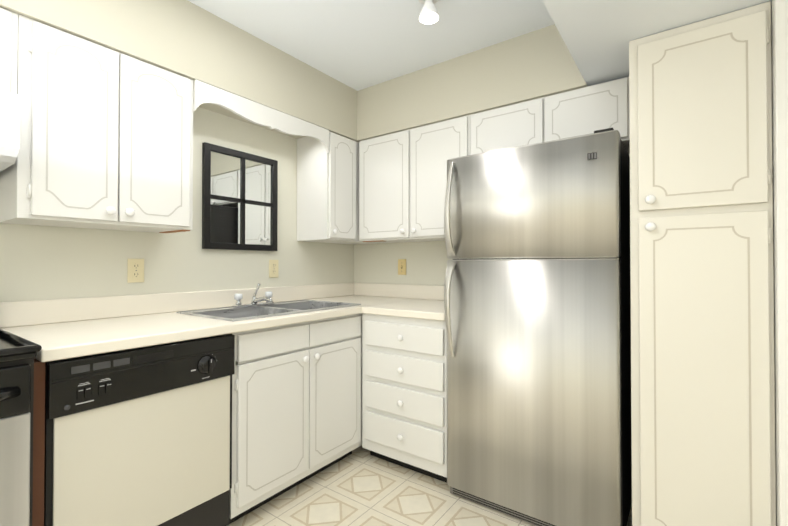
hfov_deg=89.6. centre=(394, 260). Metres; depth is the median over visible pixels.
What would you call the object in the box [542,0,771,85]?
soffit
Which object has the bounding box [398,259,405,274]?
electrical outlet
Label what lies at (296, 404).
base cabinet
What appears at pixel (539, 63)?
soffit
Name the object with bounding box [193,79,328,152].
valance
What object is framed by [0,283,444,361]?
countertop
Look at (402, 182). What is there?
upper cabinet
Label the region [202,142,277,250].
mirror
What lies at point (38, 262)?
wall
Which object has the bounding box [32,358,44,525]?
cabinet end panel
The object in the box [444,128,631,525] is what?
refrigerator
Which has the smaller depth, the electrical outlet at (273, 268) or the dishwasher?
the dishwasher
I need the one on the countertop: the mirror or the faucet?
the faucet
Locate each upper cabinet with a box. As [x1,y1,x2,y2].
[0,7,17,93]
[0,15,192,232]
[297,131,376,243]
[359,115,469,242]
[470,77,629,154]
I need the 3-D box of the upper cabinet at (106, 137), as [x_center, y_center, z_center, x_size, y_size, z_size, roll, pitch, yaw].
[-1.232,-0.496,1.697,0.345,0.714,0.610,0,-1,36]
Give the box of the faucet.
[233,283,273,307]
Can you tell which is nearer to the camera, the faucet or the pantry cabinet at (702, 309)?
the pantry cabinet at (702, 309)
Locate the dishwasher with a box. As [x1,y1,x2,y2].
[44,334,234,525]
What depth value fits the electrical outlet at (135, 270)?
1.93 m
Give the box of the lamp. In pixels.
[418,0,438,23]
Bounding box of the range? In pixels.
[0,329,41,525]
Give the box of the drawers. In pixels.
[362,313,446,482]
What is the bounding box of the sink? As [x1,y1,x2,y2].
[177,300,360,321]
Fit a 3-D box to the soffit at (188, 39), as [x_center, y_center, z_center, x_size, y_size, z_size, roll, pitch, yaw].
[-1.438,-1.032,1.444,0.318,0.349,4.200,0,-1,36]
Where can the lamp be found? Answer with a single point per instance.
(429, 14)
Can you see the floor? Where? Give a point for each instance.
(359, 486)
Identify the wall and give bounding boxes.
[0,107,353,301]
[354,155,629,285]
[771,36,776,525]
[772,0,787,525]
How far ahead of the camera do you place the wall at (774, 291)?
1.53 m
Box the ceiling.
[188,0,553,90]
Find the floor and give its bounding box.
[227,445,631,525]
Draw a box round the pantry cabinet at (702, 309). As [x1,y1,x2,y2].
[629,1,775,525]
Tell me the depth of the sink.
2.22 m
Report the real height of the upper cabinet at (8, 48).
0.330 m
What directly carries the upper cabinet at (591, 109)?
attached to the wall at (426, 263)
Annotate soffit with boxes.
[0,0,359,141]
[357,24,586,140]
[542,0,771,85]
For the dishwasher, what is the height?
0.863 m
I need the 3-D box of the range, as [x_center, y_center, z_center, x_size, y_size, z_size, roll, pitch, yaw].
[-1.478,0.622,0.982,0.725,1.055,0.784,0,-1,36]
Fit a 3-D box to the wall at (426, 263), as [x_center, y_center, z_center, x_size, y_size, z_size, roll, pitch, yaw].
[1.085,-0.007,2.274,3.420,2.380,0.120,0,-1,36]
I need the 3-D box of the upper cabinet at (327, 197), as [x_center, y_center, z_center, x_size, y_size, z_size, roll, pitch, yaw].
[-0.369,-0.486,2.890,0.345,0.710,0.589,0,-1,36]
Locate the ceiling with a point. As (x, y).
(357, 45)
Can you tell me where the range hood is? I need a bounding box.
[0,90,19,171]
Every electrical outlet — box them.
[127,259,143,282]
[269,260,277,277]
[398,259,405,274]
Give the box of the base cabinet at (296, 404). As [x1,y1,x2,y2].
[229,313,361,523]
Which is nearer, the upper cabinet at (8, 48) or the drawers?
the upper cabinet at (8, 48)
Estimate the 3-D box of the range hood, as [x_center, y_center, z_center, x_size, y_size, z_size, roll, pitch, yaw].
[-1.597,-0.421,1.079,0.479,0.213,0.762,0,-1,36]

